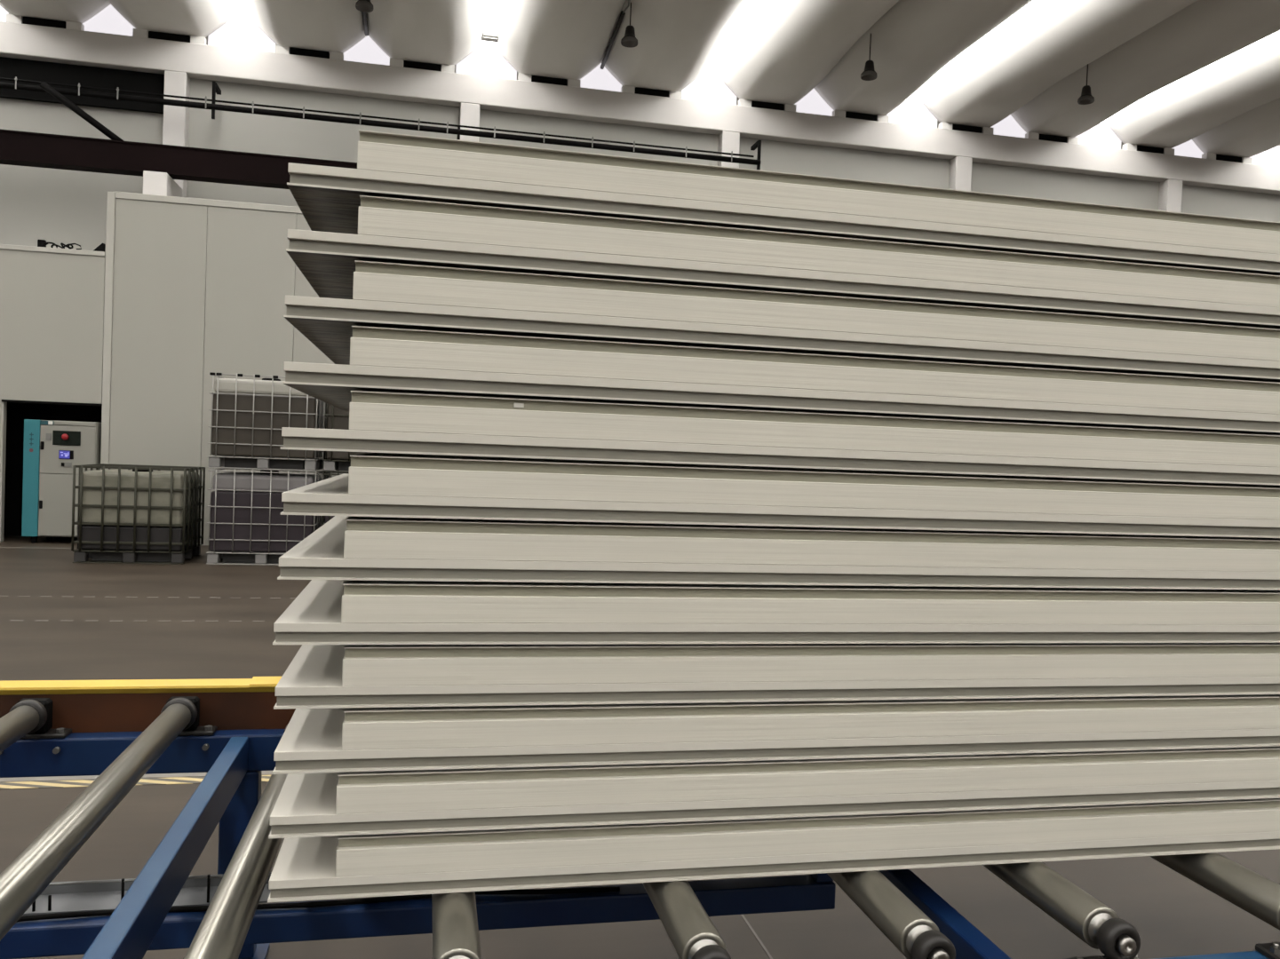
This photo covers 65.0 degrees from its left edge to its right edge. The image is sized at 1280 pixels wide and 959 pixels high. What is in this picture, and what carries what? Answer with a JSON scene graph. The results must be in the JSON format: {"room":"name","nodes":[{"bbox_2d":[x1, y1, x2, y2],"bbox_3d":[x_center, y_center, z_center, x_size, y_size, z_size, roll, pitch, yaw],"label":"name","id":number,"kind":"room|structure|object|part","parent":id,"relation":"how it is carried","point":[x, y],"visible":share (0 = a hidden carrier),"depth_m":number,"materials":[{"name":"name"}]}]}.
{"room":"factory floor","nodes":[
{"label":"factory floor","id":0,"kind":"room"},
{"bbox_2d":[0,191,346,545],"bbox_3d":[-8.027,-1.545,14.523,22.240,4.690,2.660,2,1,-12],"label":"wall","id":1,"kind":"structure","parent":0,"point":[195,288],"depth_m":13.49,"materials":[{"name":"white metal"}]},
{"bbox_2d":[3,402,102,536],"bbox_3d":[-9.116,-0.525,13.932,3.530,2.600,0.050,2,1,-12],"label":"door","id":2,"kind":"structure","parent":1,"relation":"in","point":[16,412],"depth_m":14.02,"materials":[{"name":"black metal"}]},
{"bbox_2d":[37,239,81,249],"bbox_3d":[-7.654,-3.081,13.255,0.525,0.123,0.082,2,1,-12],"label":"cable coil","id":3,"kind":"object","parent":1,"relation":"on","point":[40,242],"visible":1,"depth_m":13.22,"materials":[{"name":"black plastic"}]},
{"bbox_2d":[94,243,105,252],"bbox_3d":[-7.196,-3.086,13.362,0.125,0.115,0.100,2,1,-12],"label":"speaker","id":4,"kind":"object","parent":1,"relation":"on","point":[102,247],"visible":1,"depth_m":13.32},
{"bbox_3d":[-7.110,-1.479,13.425,0.100,4.680,0.112,2,1,-12],"label":"corner post","id":5,"kind":"part","parent":1,"relation":"part of","materials":[{"name":"white metal"}]},
{"bbox_3d":[-6.503,-1.419,13.563,1.146,4.600,0.096,2,1,-12],"label":"panel","id":6,"kind":"part","parent":1,"relation":"part of","materials":[{"name":"white metal"}]},
{"bbox_3d":[-5.378,-1.383,13.802,1.146,4.600,0.096,2,1,-12],"label":"panel","id":7,"kind":"part","parent":1,"relation":"part of","materials":[{"name":"white metal"}]},
{"bbox_3d":[-4.254,-1.346,14.041,1.146,4.600,0.096,2,1,-12],"label":"panel","id":8,"kind":"part","parent":1,"relation":"part of","materials":[{"name":"white metal"}]},
{"bbox_2d":[0,0,1279,164],"bbox_3d":[7.346,-6.330,2.957,44.191,0.700,31.140,2,1,-12],"label":"ceiling","id":9,"kind":"structure","parent":0,"point":[1132,50],"depth_m":15.65,"materials":[{"name":"concrete"}]},
{"bbox_2d":[220,0,254,22],"bbox_3d":[-3.098,-6.813,0.734,0.589,0.015,31.140,2,1,-12],"label":"window","id":10,"kind":"structure","parent":9,"relation":"attached to","point":[237,10],"depth_m":15.56,"materials":[{"name":"grey glass"}]},
{"bbox_2d":[355,0,373,12],"bbox_3d":[-3.987,-7.194,14.574,0.260,0.720,0.260,2,1,-12],"label":"pendant lamp","id":11,"kind":"object","parent":9,"relation":"hanging from","point":[361,5],"visible":1,"depth_m":14.57,"materials":[{"name":"grey"}]},
{"bbox_2d":[361,11,369,35],"bbox_3d":[-4.265,-7.173,15.564,0.070,0.140,1.154,2,1,-12],"label":"conduit","id":12,"kind":"object","parent":9,"relation":"attached to","point":[364,14],"visible":0.65,"depth_m":15.72,"materials":[{"name":"grey metal"}]},
{"bbox_2d":[480,30,499,42],"bbox_3d":[-2.387,-7.078,16.003,0.280,0.160,0.145,2,1,-12],"label":"lamp","id":13,"kind":"object","parent":9,"relation":"attached to","point":[486,35],"visible":1,"depth_m":15.95,"materials":[{"name":"grey plastic"}]},
{"bbox_2d":[482,36,498,41],"bbox_3d":[-2.387,-7.012,15.992,0.240,0.028,0.110,2,1,-12],"label":"diffuser","id":14,"kind":"object","parent":13,"relation":"attached to","point":[484,38],"depth_m":15.96,"materials":[{"name":"grey plastic"}]},
{"bbox_2d":[475,0,515,51],"bbox_3d":[0.673,-6.690,1.535,0.589,0.015,31.140,2,1,-12],"label":"window","id":15,"kind":"structure","parent":9,"relation":"attached to","point":[491,15],"depth_m":15.51,"materials":[{"name":"grey glass"}]},
{"bbox_2d":[599,0,629,69],"bbox_3d":[-0.339,-7.032,15.632,0.088,0.210,2.955,2,1,-12],"label":"conduit","id":16,"kind":"object","parent":9,"relation":"attached to","point":[622,14],"visible":1,"depth_m":15.96,"materials":[{"name":"grey metal"}]},
{"bbox_2d":[620,2,637,47],"bbox_3d":[-0.143,-6.859,14.988,0.260,0.720,0.260,2,1,-12],"label":"pendant lamp","id":17,"kind":"object","parent":9,"relation":"hanging from","point":[629,40],"visible":1,"depth_m":14.94,"materials":[{"name":"grey metal"}]},
{"bbox_3d":[-0.155,-6.544,14.996,0.260,0.088,0.260,2,1,-12],"label":"lamp shade","id":18,"kind":"part","parent":17,"relation":"part of","materials":[{"name":"grey"}]},
{"bbox_3d":[-0.139,-6.984,14.985,0.017,0.470,0.017,1,2,-34],"label":"rod","id":19,"kind":"part","parent":17,"relation":"part of","materials":[{"name":"grey metal"}]},
{"bbox_2d":[700,0,789,78],"bbox_3d":[4.444,-6.567,2.336,0.589,0.015,31.140,2,1,-12],"label":"window","id":20,"kind":"structure","parent":9,"relation":"attached to","point":[754,17],"depth_m":15.66,"materials":[{"name":"grey glass"}]},
{"bbox_2d":[860,33,877,80],"bbox_3d":[3.614,-6.677,15.789,0.260,0.720,0.260,2,1,-12],"label":"pendant lamp","id":21,"kind":"object","parent":9,"relation":"hanging from","point":[869,74],"visible":1,"depth_m":15.74,"materials":[{"name":"grey metal"}]},
{"bbox_3d":[3.602,-6.361,15.796,0.260,0.088,0.260,2,1,-12],"label":"lamp shade","id":22,"kind":"part","parent":21,"relation":"part of","materials":[{"name":"grey metal"}]},
{"bbox_3d":[3.618,-6.802,15.786,0.017,0.470,0.017,2,1,11],"label":"rod","id":23,"kind":"part","parent":21,"relation":"part of","materials":[{"name":"grey metal"}]},
{"bbox_2d":[906,0,1076,102],"bbox_3d":[8.215,-6.444,3.137,0.589,0.015,31.140,2,1,-12],"label":"window","id":24,"kind":"structure","parent":9,"relation":"attached to","point":[1037,12],"depth_m":15.73,"materials":[{"name":"grey glass"}]},
{"bbox_2d":[1077,63,1094,104],"bbox_3d":[7.379,-6.594,16.587,0.260,0.720,0.260,2,1,-12],"label":"pendant lamp","id":25,"kind":"object","parent":9,"relation":"hanging from","point":[1086,98],"visible":0.97,"depth_m":16.54,"materials":[{"name":"grey metal"}]},
{"bbox_3d":[7.367,-6.278,16.595,0.260,0.088,0.260,2,1,-12],"label":"lamp shade","id":26,"kind":"part","parent":25,"relation":"part of","materials":[{"name":"grey metal"}]},
{"bbox_3d":[7.384,-6.719,16.584,0.017,0.470,0.017,1,2,-34],"label":"rod","id":27,"kind":"part","parent":25,"relation":"part of","materials":[{"name":"grey metal"}]},
{"bbox_2d":[1100,31,1279,124],"bbox_3d":[11.986,-6.322,3.939,0.589,0.015,31.140,2,1,-12],"label":"window","id":28,"kind":"structure","parent":9,"relation":"attached to","point":[1271,42],"depth_m":16.63,"materials":[{"name":"grey glass"}]},
{"bbox_2d":[0,535,1279,958],"bbox_3d":[6.907,1.732,3.331,47.000,0.200,31.550,2,1,-12],"label":"floor","id":29,"kind":"structure","parent":0,"point":[1172,916],"depth_m":3.67,"materials":[{"name":"grey concrete"}]},
{"bbox_2d":[0,547,77,548],"bbox_3d":[-8.556,0.831,12.462,3.500,0.002,0.060,2,1,-12],"label":"floor line","id":30,"kind":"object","parent":29,"relation":"on","point":[0,547],"depth_m":12.66,"materials":[{"name":"paint"}]},
{"bbox_2d":[21,419,101,542],"bbox_3d":[-7.713,0.026,13.541,0.860,1.622,0.809,2,1,-12],"label":"tall cabinet","id":31,"kind":"object","parent":29,"relation":"on","point":[51,449],"visible":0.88,"depth_m":13.19,"materials":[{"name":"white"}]},
{"bbox_3d":[-7.971,-0.019,13.147,0.190,1.532,0.030,2,1,-12],"label":"panel","id":32,"kind":"part","parent":31,"relation":"part of","materials":[{"name":"teal metal"}]},
{"bbox_3d":[-7.854,0.329,13.166,0.038,0.105,0.018,2,1,-12],"label":"handle","id":33,"kind":"part","parent":31,"relation":"part of","materials":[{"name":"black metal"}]},
{"bbox_2d":[45,433,51,440],"bbox_3d":[-7.752,-0.561,13.163,0.060,0.090,0.011,2,1,-12],"label":"label","id":34,"kind":"object","parent":31,"relation":"attached to","point":[48,436],"depth_m":13.16,"materials":[{"name":"grey plastic"}]},
{"bbox_3d":[-7.564,0.340,13.248,0.660,0.810,0.022,2,1,-12],"label":"door","id":35,"kind":"part","parent":31,"relation":"part of","materials":[{"name":"white metal"}]},
{"bbox_3d":[-7.548,-0.327,13.214,0.175,0.115,0.011,2,1,-12],"label":"screen frame","id":36,"kind":"part","parent":31,"relation":"part of","materials":[{"name":"black metal"}]},
{"bbox_3d":[-7.539,-0.544,13.208,0.335,0.190,0.012,2,1,-12],"label":"operator panel","id":37,"kind":"part","parent":31,"relation":"part of","materials":[{"name":"black plastic"}]},
{"bbox_3d":[-7.536,-0.389,13.231,0.660,0.630,0.022,2,1,-12],"label":"door","id":38,"kind":"part","parent":31,"relation":"part of","materials":[{"name":"white metal"}]},
{"bbox_2d":[64,462,71,467],"bbox_3d":[-7.526,-0.196,13.222,0.080,0.055,0.012,2,1,-12],"label":"switch plate","id":39,"kind":"object","parent":31,"relation":"attached to","point":[67,465],"depth_m":13.22,"materials":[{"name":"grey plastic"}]},
{"bbox_3d":[-7.442,-0.736,13.238,0.495,0.050,0.026,2,1,-12],"label":"rail","id":40,"kind":"part","parent":31,"relation":"part of","materials":[{"name":"white metal"}]},
{"bbox_2d":[0,774,271,789],"bbox_3d":[-1.478,1.291,4.353,7.000,0.002,0.085,2,1,-12],"label":"tape","id":41,"kind":"object","parent":29,"relation":"on","point":[264,778],"visible":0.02,"depth_m":4.18,"materials":[{"name":"plastic"}]},
{"bbox_2d":[0,771,272,782],"bbox_3d":[-1.497,1.288,4.442,7.000,0.002,0.083,2,1,-12],"label":"floor strip","id":42,"kind":"object","parent":29,"relation":"on","point":[186,775],"visible":0.02,"depth_m":4.25,"materials":[{"name":"paint"}]},
{"bbox_2d":[71,463,205,564],"bbox_3d":[-5.907,0.393,11.904,1.196,1.104,1.028,2,1,-12],"label":"tank","id":43,"kind":"object","parent":29,"relation":"on","point":[138,512],"visible":1,"depth_m":11.47,"materials":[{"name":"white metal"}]},
{"bbox_2d":[79,469,199,527],"bbox_3d":[-5.900,0.190,11.899,1.090,0.667,0.930,2,1,-12],"label":"bottle","id":44,"kind":"object","parent":43,"relation":"on","point":[91,490],"depth_m":11.46,"materials":[{"name":"white plastic"}]},
{"bbox_2d":[10,620,276,621],"bbox_3d":[-3.333,1.133,8.044,3.786,0.002,0.032,2,1,-12],"label":"dashed line","id":45,"kind":"object","parent":29,"relation":"on","point":[11,620],"visible":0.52,"depth_m":7.90,"materials":[{"name":"paint"}]},
{"bbox_2d":[0,596,295,598],"bbox_3d":[-3.987,1.081,9.203,3.786,0.002,0.032,2,1,-12],"label":"dashed line","id":46,"kind":"object","parent":29,"relation":"on","point":[0,596],"visible":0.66,"depth_m":9.09,"materials":[{"name":"paint"}]},
{"bbox_2d":[162,70,190,197],"bbox_3d":[-7.401,-2.789,15.858,0.320,7.160,0.250,2,1,-12],"label":"column","id":47,"kind":"structure","parent":29,"relation":"on","point":[175,128],"depth_m":15.67,"materials":[{"name":"white concrete"}]},
{"bbox_2d":[143,170,182,197],"bbox_3d":[-7.232,-4.317,15.227,0.330,0.455,0.940,2,1,-12],"label":"corbel","id":48,"kind":"object","parent":47,"relation":"attached to","point":[156,183],"visible":0.52,"depth_m":14.78,"materials":[{"name":"white concrete"}]},
{"bbox_2d":[206,467,323,565],"bbox_3d":[-4.525,0.431,12.228,1.221,1.115,1.013,2,1,-12],"label":"tank","id":49,"kind":"object","parent":29,"relation":"on","point":[247,524],"visible":0.66,"depth_m":11.76,"materials":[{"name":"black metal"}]},
{"bbox_2d":[207,372,325,471],"bbox_3d":[-4.492,-0.682,12.196,1.222,1.110,1.021,2,1,-12],"label":"tank","id":50,"kind":"object","parent":49,"relation":"on","point":[249,417],"visible":0.8,"depth_m":11.73,"materials":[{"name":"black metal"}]},
{"bbox_2d":[214,378,319,400],"bbox_3d":[-4.477,-1.111,12.189,1.130,0.227,0.930,2,1,-12],"label":"ibc tank","id":51,"kind":"object","parent":50,"relation":"on","point":[266,388],"depth_m":11.72,"materials":[{"name":"white plastic"}]},
{"bbox_2d":[212,469,321,492],"bbox_3d":[-4.509,0.012,12.218,1.130,0.252,0.930,2,1,-12],"label":"bottle","id":52,"kind":"object","parent":49,"relation":"on","point":[264,480],"depth_m":11.77,"materials":[{"name":"white plastic"}]},
{"bbox_2d":[321,471,349,525],"bbox_3d":[-3.288,0.471,12.511,1.226,1.115,1.018,2,1,-12],"label":"tank","id":53,"kind":"object","parent":29,"relation":"on","point":[326,474],"visible":0.07,"depth_m":11.95,"materials":[{"name":"black metal"}]},
{"bbox_2d":[323,403,372,472],"bbox_3d":[-3.246,-0.642,12.485,1.226,1.110,1.018,2,1,-12],"label":"tank","id":54,"kind":"object","parent":53,"relation":"on","point":[337,418],"visible":0.16,"depth_m":11.94,"materials":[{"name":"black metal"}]},
{"bbox_2d":[459,102,480,142],"bbox_3d":[-2.962,-2.644,16.802,0.320,7.160,0.250,2,1,-12],"label":"column","id":55,"kind":"structure","parent":29,"relation":"on","point":[469,113],"depth_m":16.60,"materials":[{"name":"white concrete"}]},
{"bbox_2d":[0,76,761,169],"bbox_3d":[-8.291,-5.880,15.204,21.130,0.560,0.450,2,1,-12],"label":"rail","id":56,"kind":"object","parent":55,"relation":"attached to","point":[213,106],"visible":0.97,"depth_m":15.87,"materials":[{"name":"black metal"}]},
{"bbox_3d":[-2.793,-4.172,16.170,0.330,0.455,0.940,2,1,-12],"label":"corbel","id":57,"kind":"object","parent":55,"relation":"attached to","visible":0},
{"bbox_2d":[0,81,357,189],"bbox_3d":[-2.565,-4.997,15.967,32.700,1.211,0.300,2,1,-12],"label":"beam","id":58,"kind":"structure","parent":57,"relation":"on","point":[114,155],"depth_m":14.83,"materials":[{"name":"black metal"}]},
{"bbox_2d":[0,676,1279,958],"bbox_3d":[0.042,1.011,2.292,6.300,0.774,1.688,2,1,-12],"label":"conveyor","id":59,"kind":"object","parent":29,"relation":"on","point":[120,732],"visible":0.38,"depth_m":2.12,"materials":[{"name":"metal"}]},
{"bbox_3d":[-0.102,0.786,3.006,6.300,0.102,0.063,2,1,-12],"label":"rail","id":60,"kind":"part","parent":59,"relation":"part of","materials":[{"name":"blue metal"}]},
{"bbox_3d":[-1.119,1.068,2.801,0.100,0.524,0.060,2,1,-12],"label":"leg","id":61,"kind":"part","parent":59,"relation":"part of","materials":[{"name":"blue paint"}]},
{"bbox_3d":[-1.129,1.336,2.807,0.160,0.012,0.120,2,1,-12],"label":"foot plate","id":62,"kind":"part","parent":59,"relation":"part of","materials":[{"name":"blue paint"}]},
{"bbox_2d":[16,872,620,922],"bbox_3d":[-1.556,0.860,2.038,3.060,0.063,0.145,2,1,-12],"label":"cable tray","id":63,"kind":"object","parent":59,"relation":"on","point":[93,901],"depth_m":2.17,"materials":[{"name":"grey metal"}]},
{"bbox_2d":[267,798,1279,902],"bbox_3d":[0.775,0.632,2.420,3.000,0.099,1.151,2,1,-12],"label":"panel","id":64,"kind":"object","parent":59,"relation":"on","point":[377,865],"visible":0.35,"depth_m":1.71,"materials":[{"name":"plastic"}]},
{"bbox_2d":[268,746,1279,838],"bbox_3d":[0.779,0.532,2.415,3.000,0.099,1.151,2,1,-12],"label":"panel","id":65,"kind":"object","parent":64,"relation":"on","point":[410,801],"visible":0.35,"depth_m":1.71,"materials":[{"name":"plastic"}]},
{"bbox_2d":[272,694,1279,774],"bbox_3d":[0.786,0.433,2.414,3.000,0.099,1.151,2,1,-12],"label":"panel","id":66,"kind":"object","parent":65,"relation":"on","point":[339,740],"visible":0.35,"depth_m":1.71,"materials":[{"name":"plastic"}]},
{"bbox_2d":[273,643,1279,709],"bbox_3d":[0.788,0.333,2.413,3.000,0.099,1.151,2,1,-12],"label":"panel","id":67,"kind":"object","parent":66,"relation":"on","point":[318,676],"visible":0.35,"depth_m":1.71,"materials":[{"name":"plastic"}]},
{"bbox_2d":[272,580,1279,644],"bbox_3d":[0.788,0.234,2.408,3.000,0.099,1.151,2,1,-12],"label":"panel","id":68,"kind":"object","parent":67,"relation":"on","point":[326,612],"visible":0.43,"depth_m":1.71,"materials":[{"name":"plastic"}]},
{"bbox_2d":[277,516,1279,590],"bbox_3d":[0.795,0.133,2.408,3.000,0.099,1.151,2,1,-12],"label":"panel","id":69,"kind":"object","parent":68,"relation":"on","point":[345,547],"visible":0.6,"depth_m":1.71,"materials":[{"name":"plastic"}]},
{"bbox_2d":[280,453,1279,538],"bbox_3d":[0.801,0.034,2.404,3.000,0.099,1.151,2,1,-12],"label":"panel","id":70,"kind":"object","parent":69,"relation":"on","point":[393,485],"visible":0.91,"depth_m":1.70,"materials":[{"name":"plastic"}]},
{"bbox_2d":[280,390,1279,485],"bbox_3d":[0.802,-0.066,2.402,3.000,0.099,1.151,2,1,-12],"label":"panel","id":71,"kind":"object","parent":70,"relation":"on","point":[380,421],"visible":1,"depth_m":1.70,"materials":[{"name":"plastic"}]},
{"bbox_2d":[282,325,1279,434],"bbox_3d":[0.806,-0.166,2.400,3.000,0.099,1.151,2,1,-12],"label":"panel","id":72,"kind":"object","parent":71,"relation":"on","point":[382,359],"visible":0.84,"depth_m":1.70,"materials":[{"name":"plastic"}]},
{"bbox_2d":[283,260,1279,382],"bbox_3d":[0.809,-0.266,2.397,3.000,0.099,1.151,2,1,-12],"label":"panel","id":73,"kind":"object","parent":72,"relation":"on","point":[385,295],"visible":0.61,"depth_m":1.70,"materials":[{"name":"metal"}]},
{"bbox_2d":[286,195,1279,329],"bbox_3d":[0.814,-0.366,2.394,3.000,0.099,1.151,2,1,-12],"label":"panel","id":74,"kind":"object","parent":73,"relation":"on","point":[391,230],"visible":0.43,"depth_m":1.69,"materials":[{"name":"plastic"}]},
{"bbox_2d":[286,129,1279,275],"bbox_3d":[0.816,-0.465,2.392,3.000,0.099,1.151,2,1,-12],"label":"panel","id":75,"kind":"object","parent":74,"relation":"on","point":[390,165],"visible":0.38,"depth_m":1.68,"materials":[{"name":"plastic"}]},
{"bbox_3d":[0.437,0.902,2.401,0.040,0.104,0.040,2,1,-12],"label":"post","id":76,"kind":"part","parent":59,"relation":"part of","materials":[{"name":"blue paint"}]},
{"bbox_3d":[0.212,0.834,1.520,6.300,0.102,0.063,2,1,-12],"label":"rail","id":77,"kind":"part","parent":59,"relation":"part of","materials":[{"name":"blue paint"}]},
{"bbox_2d":[717,130,739,167],"bbox_3d":[1.437,-2.501,17.736,0.320,7.160,0.250,2,1,-12],"label":"column","id":78,"kind":"structure","parent":29,"relation":"on","point":[728,141],"depth_m":17.54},
{"bbox_2d":[740,914,772,958],"bbox_3d":[0.394,1.397,2.868,0.008,0.002,0.760,2,1,-12],"label":"floor line","id":79,"kind":"object","parent":29,"relation":"on","point":[743,916],"depth_m":3.05,"materials":[{"name":"paint"}]},
{"bbox_2d":[948,156,972,190],"bbox_3d":[5.808,-2.358,18.665,0.320,7.160,0.250,2,1,-12],"label":"column","id":80,"kind":"structure","parent":29,"relation":"on","point":[960,168],"depth_m":18.47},
{"bbox_2d":[1158,179,1182,212],"bbox_3d":[10.178,-2.216,19.594,0.320,7.160,0.250,2,1,-12],"label":"column","id":81,"kind":"structure","parent":29,"relation":"on","point":[1170,190],"depth_m":19.41,"materials":[{"name":"white concrete"}]},
{"bbox_2d":[0,13,1279,250],"bbox_3d":[3.842,-3.149,18.506,47.000,8.600,0.300,2,1,-12],"label":"wall","id":82,"kind":"structure","parent":0,"point":[57,206],"depth_m":16.41,"materials":[{"name":"paint"}]},
{"bbox_2d":[0,5,8,22],"bbox_3d":[-10.099,-7.234,15.182,1.000,0.610,0.020,2,1,-12],"label":"window","id":83,"kind":"structure","parent":82,"relation":"in","point":[3,12],"depth_m":15.27,"materials":[{"name":"grey glass"}]},
{"bbox_2d":[0,56,164,113],"bbox_3d":[-9.462,-6.128,15.383,4.100,0.600,0.100,2,1,-12],"label":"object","id":84,"kind":"structure","parent":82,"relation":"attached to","point":[10,67],"depth_m":15.54,"materials":[{"name":"black metal"}]},
{"bbox_2d":[82,4,135,36],"bbox_3d":[-8.214,-7.172,15.583,1.000,0.610,0.020,2,1,-12],"label":"window","id":85,"kind":"structure","parent":82,"relation":"in","point":[108,20],"depth_m":15.57,"materials":[{"name":"grey glass"}]},
{"bbox_2d":[207,19,275,52],"bbox_3d":[-6.329,-7.111,15.984,1.000,0.610,0.020,2,1,-12],"label":"window","id":86,"kind":"structure","parent":82,"relation":"in","point":[233,34],"depth_m":15.97,"materials":[{"name":"grey glass"}]},
{"bbox_2d":[343,35,389,65],"bbox_3d":[-4.443,-7.050,16.384,1.000,0.610,0.020,2,1,-12],"label":"window","id":87,"kind":"structure","parent":82,"relation":"in","point":[366,51],"depth_m":16.37,"materials":[{"name":"grey glass"}]},
{"bbox_2d":[455,48,516,79],"bbox_3d":[-2.558,-6.988,16.785,1.000,0.610,0.020,2,1,-12],"label":"window","id":88,"kind":"structure","parent":82,"relation":"in","point":[480,62],"depth_m":16.78,"materials":[{"name":"grey glass"}]},
{"bbox_2d":[580,63,622,92],"bbox_3d":[-0.672,-6.927,17.185,1.000,0.610,0.020,2,1,-12],"label":"window","id":89,"kind":"structure","parent":82,"relation":"in","point":[598,78],"depth_m":17.18,"materials":[{"name":"grey glass"}]},
{"bbox_2d":[0,21,1279,195],"bbox_3d":[4.015,-6.233,18.163,47.000,0.470,0.250,2,1,-12],"label":"beam","id":90,"kind":"structure","parent":82,"relation":"attached to","point":[20,41],"depth_m":17.05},
{"bbox_2d":[681,75,736,104],"bbox_3d":[1.213,-6.865,17.586,1.000,0.610,0.020,2,1,-12],"label":"window","id":91,"kind":"structure","parent":82,"relation":"in","point":[708,89],"depth_m":17.58,"materials":[{"name":"grey glass"}]},
{"bbox_2d":[794,88,833,116],"bbox_3d":[3.099,-6.804,17.987,1.000,0.610,0.020,2,1,-12],"label":"window","id":92,"kind":"structure","parent":82,"relation":"in","point":[812,102],"depth_m":17.98,"materials":[{"name":"grey glass"}]},
{"bbox_2d":[886,100,937,127],"bbox_3d":[4.984,-6.742,18.387,1.000,0.610,0.020,2,1,-12],"label":"window","id":93,"kind":"structure","parent":82,"relation":"in","point":[910,113],"depth_m":18.38,"materials":[{"name":"grey glass"}]},
{"bbox_2d":[990,114,1026,137],"bbox_3d":[6.870,-6.681,18.788,1.000,0.610,0.020,2,1,-12],"label":"window","id":94,"kind":"structure","parent":82,"relation":"in","point":[1008,126],"depth_m":18.79,"materials":[{"name":"grey glass"}]},
{"bbox_2d":[1074,123,1120,149],"bbox_3d":[8.755,-6.619,19.189,1.000,0.610,0.020,2,1,-12],"label":"window","id":95,"kind":"structure","parent":82,"relation":"in","point":[1101,134],"depth_m":19.19,"materials":[{"name":"grey glass"}]},
{"bbox_2d":[1172,139,1203,158],"bbox_3d":[10.640,-6.558,19.589,1.000,0.610,0.020,2,1,-12],"label":"window","id":96,"kind":"structure","parent":82,"relation":"in","point":[1188,148],"depth_m":19.60,"materials":[{"name":"grey glass"}]},
{"bbox_2d":[1250,145,1279,166],"bbox_3d":[12.526,-6.496,19.990,1.000,0.610,0.020,2,1,-12],"label":"window","id":97,"kind":"structure","parent":82,"relation":"in","point":[1271,157],"depth_m":19.98,"materials":[{"name":"grey glass"}]}
]}

